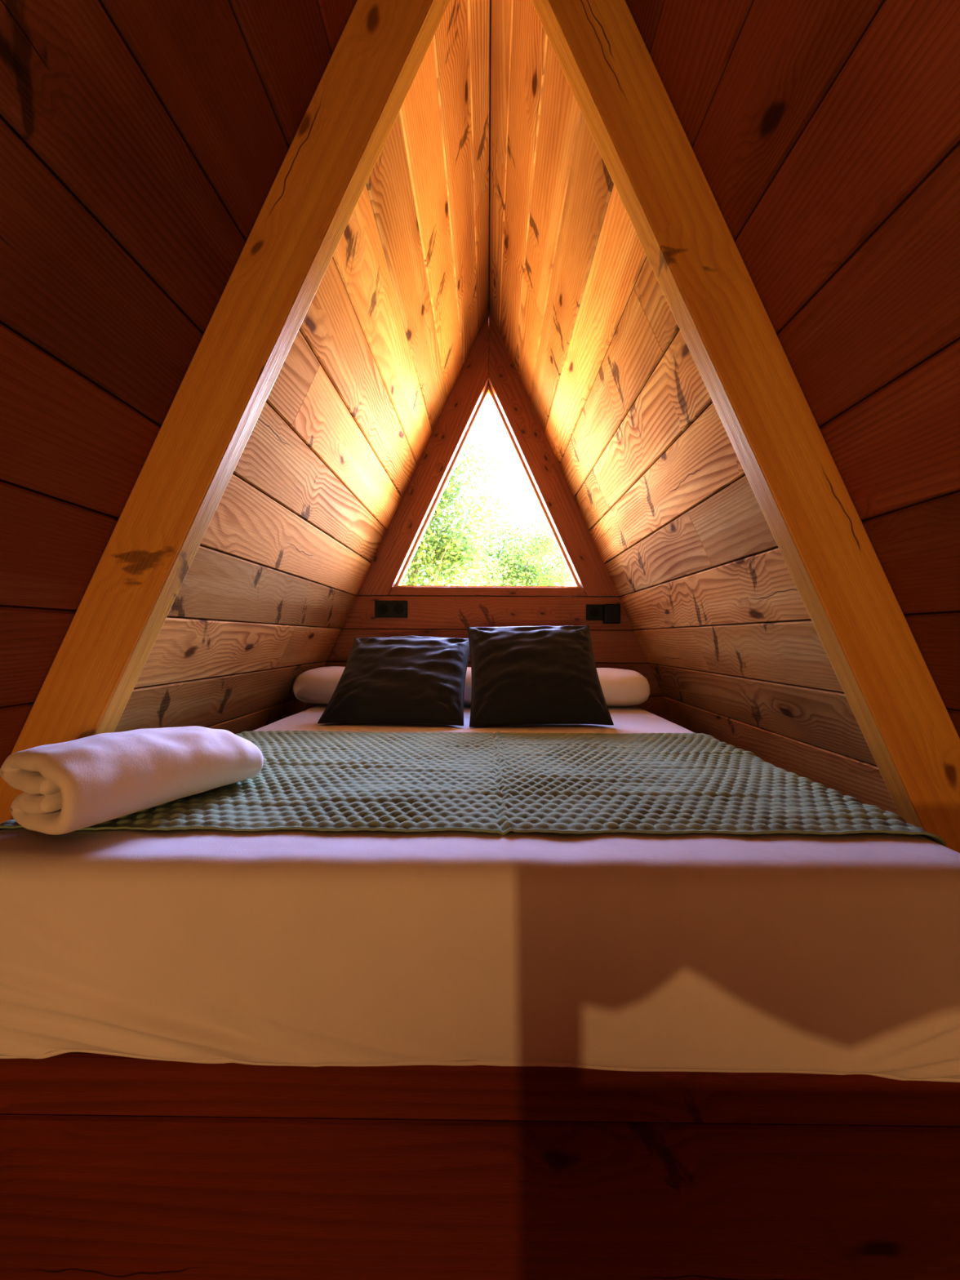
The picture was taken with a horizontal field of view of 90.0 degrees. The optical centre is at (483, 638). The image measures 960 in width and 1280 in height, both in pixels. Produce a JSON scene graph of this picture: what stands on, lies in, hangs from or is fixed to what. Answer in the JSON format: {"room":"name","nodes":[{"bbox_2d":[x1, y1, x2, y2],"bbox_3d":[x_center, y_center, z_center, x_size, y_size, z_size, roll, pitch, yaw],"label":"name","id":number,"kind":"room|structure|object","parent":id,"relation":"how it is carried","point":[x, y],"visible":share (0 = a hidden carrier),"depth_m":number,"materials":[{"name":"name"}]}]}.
{"room":"cabin bedroom","nodes":[
{"label":"cabin bedroom","id":0,"kind":"room"},
{"bbox_2d":[0,0,490,768],"bbox_3d":[-0.702,-0.269,-0.369,1.400,3.064,5.850,0,0,0],"label":"wall","id":1,"kind":"structure","parent":0,"point":[144,144],"depth_m":0.82,"materials":[{"name":"brown wood"}]},
{"bbox_2d":[0,0,450,823],"bbox_3d":[-0.660,-0.214,0.892,1.333,2.921,0.050,0,0,0],"label":"rafter","id":2,"kind":"object","parent":1,"relation":"attached to","point":[381,48],"visible":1,"depth_m":0.87,"materials":[{"name":"brown wood"}]},
{"bbox_2d":[304,595,675,724],"bbox_3d":[0.017,0.517,2.490,2.712,1.464,0.080,0,0,0],"label":"wall","id":3,"kind":"structure","parent":0,"point":[616,646],"depth_m":2.45,"materials":[{"name":"brown wood"}]},
{"bbox_2d":[374,600,407,617],"bbox_3d":[-0.470,-0.149,2.447,0.165,0.086,0.014,0,0,0],"label":"wall socket","id":4,"kind":"object","parent":3,"relation":"attached to","point":[396,609],"visible":1,"depth_m":2.44,"materials":[{"name":"black plastic"}]},
{"bbox_2d":[377,604,387,613],"bbox_3d":[-0.510,-0.149,2.442,0.051,0.051,0.003,0,0,0],"label":"outlet","id":5,"kind":"object","parent":4,"relation":"attached to","point":[382,608],"depth_m":2.44,"materials":[{"name":"black plastic"}]},
{"bbox_2d":[393,604,404,613],"bbox_3d":[-0.430,-0.148,2.441,0.051,0.051,0.003,0,0,0],"label":"outlet","id":6,"kind":"object","parent":4,"relation":"attached to","point":[397,608],"depth_m":2.44,"materials":[{"name":"black plastic"}]},
{"bbox_2d":[356,309,488,595],"bbox_3d":[-0.311,-0.950,2.516,0.672,1.463,0.134,0,0,0],"label":"board","id":7,"kind":"object","parent":3,"relation":"attached to","point":[468,389],"visible":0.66,"depth_m":2.45,"materials":[{"name":"brown wood"}]},
{"bbox_2d":[395,384,579,587],"bbox_3d":[0.024,-0.796,2.542,0.971,1.064,0.052,0,0,0],"label":"window","id":8,"kind":"structure","parent":3,"relation":"in","point":[488,391],"depth_m":2.52,"materials":[{"name":"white wood"}]},
{"bbox_2d":[388,586,586,596],"bbox_3d":[0.021,-0.239,2.515,1.012,0.044,0.129,0,0,0],"label":"sill","id":9,"kind":"structure","parent":3,"relation":"on","point":[395,591],"depth_m":2.45,"materials":[{"name":"brown wood"}]},
{"bbox_2d":[488,310,618,596],"bbox_3d":[0.361,-0.947,2.510,0.672,1.463,0.134,0,0,0],"label":"board","id":10,"kind":"object","parent":3,"relation":"attached to","point":[507,388],"visible":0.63,"depth_m":2.44,"materials":[{"name":"brown wood"}]},
{"bbox_2d":[586,604,603,620],"bbox_3d":[0.601,-0.131,2.438,0.159,0.080,0.014,0,0,0],"label":"wall socket","id":11,"kind":"object","parent":3,"relation":"attached to","point":[593,612],"visible":0.55,"depth_m":2.43,"materials":[{"name":"black plastic"}]},
{"bbox_2d":[590,607,599,617],"bbox_3d":[0.563,-0.131,2.433,0.048,0.048,0.003,0,0,0],"label":"outlet","id":12,"kind":"object","parent":11,"relation":"attached to","point":[594,611],"depth_m":2.43,"materials":[{"name":"black plastic"}]},
{"bbox_2d":[603,604,620,623],"bbox_3d":[0.644,-0.122,2.411,0.080,0.097,0.040,0,0,0],"label":"plug adapter","id":13,"kind":"object","parent":11,"relation":"attached to","point":[611,612],"visible":1,"depth_m":2.39,"materials":[{"name":"black plastic"}]},
{"bbox_2d":[488,0,959,815],"bbox_3d":[0.699,-0.262,-0.381,1.400,3.064,5.850,0,0,0],"label":"wall","id":14,"kind":"structure","parent":0,"point":[824,135],"depth_m":0.85,"materials":[{"name":"brown wood"}]},
{"bbox_2d":[530,0,959,853],"bbox_3d":[0.676,-0.207,0.882,1.333,2.921,0.050,0,0,0],"label":"rafter","id":15,"kind":"object","parent":14,"relation":"attached to","point":[850,601],"visible":1,"depth_m":0.86,"materials":[{"name":"brown wood"}]},
{"bbox_3d":[-0.010,1.280,-0.375,2.680,0.060,5.650,0,0,0],"label":"floor","id":16,"kind":"structure","parent":0,"visible":0},
{"bbox_2d":[0,1052,959,1279],"bbox_3d":[0.007,0.902,1.539,2.661,0.694,1.814,0,0,0],"label":"platform","id":17,"kind":"object","parent":16,"relation":"on","point":[113,1167],"visible":0.41,"depth_m":0.63,"materials":[{"name":"brown wood"}]},
{"bbox_2d":[0,704,959,1082],"bbox_3d":[-0.030,0.433,1.525,1.462,0.280,1.841,0,0,0],"label":"mattress","id":18,"kind":"object","parent":17,"relation":"on","point":[835,954],"visible":0.69,"depth_m":0.62,"materials":[{"name":"white fabric"}]},
{"bbox_2d":[293,666,345,704],"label":"bolster pillow","id":19,"kind":"object","parent":18,"relation":"on","point":[317,686],"depth_m":2.00,"materials":[{"name":"white fabric"}]},
{"bbox_2d":[317,635,470,725],"bbox_3d":[-0.297,0.139,1.775,0.490,0.300,0.380,0,0,3],"label":"cushion","id":20,"kind":"object","parent":18,"relation":"on","point":[405,679],"visible":0.98,"depth_m":1.66,"materials":[{"name":"fabric"}]},
{"bbox_2d":[463,666,471,705],"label":"bolster pillow","id":21,"kind":"object","parent":18,"relation":"on","point":[468,686],"depth_m":2.00,"materials":[{"name":"white fabric"}]},
{"bbox_2d":[0,730,947,847],"bbox_3d":[-0.033,0.329,1.096,1.483,0.103,0.760,0,0,0],"label":"blanket","id":22,"kind":"object","parent":18,"relation":"on","point":[501,783],"visible":0.82,"depth_m":0.89,"materials":[{"name":"green fabric"}]},
{"bbox_2d":[0,725,263,835],"bbox_3d":[-0.578,0.217,0.831,0.210,0.121,0.330,0,0,25],"label":"folded towel","id":23,"kind":"object","parent":22,"relation":"on","point":[67,787],"visible":1,"depth_m":0.72,"materials":[{"name":"white fabric"}]},
{"bbox_2d":[466,625,613,727],"bbox_3d":[0.184,0.120,1.730,0.480,0.345,0.314,0,0,-4],"label":"cushion","id":24,"kind":"object","parent":18,"relation":"on","point":[522,675],"visible":1,"depth_m":1.63,"materials":[{"name":"fabric"}]},
{"bbox_2d":[595,667,649,706],"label":"bolster pillow","id":25,"kind":"object","parent":18,"relation":"on","point":[619,686],"depth_m":1.99,"materials":[{"name":"white fabric"}]},
{"label":"outside","id":26,"kind":"structure","parent":0,"visible":0},
{"bbox_2d":[400,415,533,586],"bbox_3d":[-1.063,-0.602,7.167,3.826,6.692,3.164,0,0,-12],"label":"tree","id":27,"kind":"object","parent":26,"point":[433,547],"visible":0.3,"depth_m":6.71,"materials":[{"name":"green plant"}]},
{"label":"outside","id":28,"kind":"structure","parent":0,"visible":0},
{"bbox_2d":[426,472,574,586],"bbox_3d":[0.590,-0.443,12.033,5.564,6.391,4.905,0,0,-25],"label":"tree","id":29,"kind":"object","parent":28,"point":[537,546],"visible":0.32,"depth_m":10.94,"materials":[{"name":"green plant"}]},
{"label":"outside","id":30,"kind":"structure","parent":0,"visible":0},
{"bbox_2d":[497,484,573,586],"bbox_3d":[3.001,-1.455,17.069,5.053,8.442,5.562,0,0,-4],"label":"tree","id":31,"kind":"object","parent":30,"point":[559,556],"visible":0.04,"depth_m":17.11,"materials":[{"name":"green plant"}]}
]}

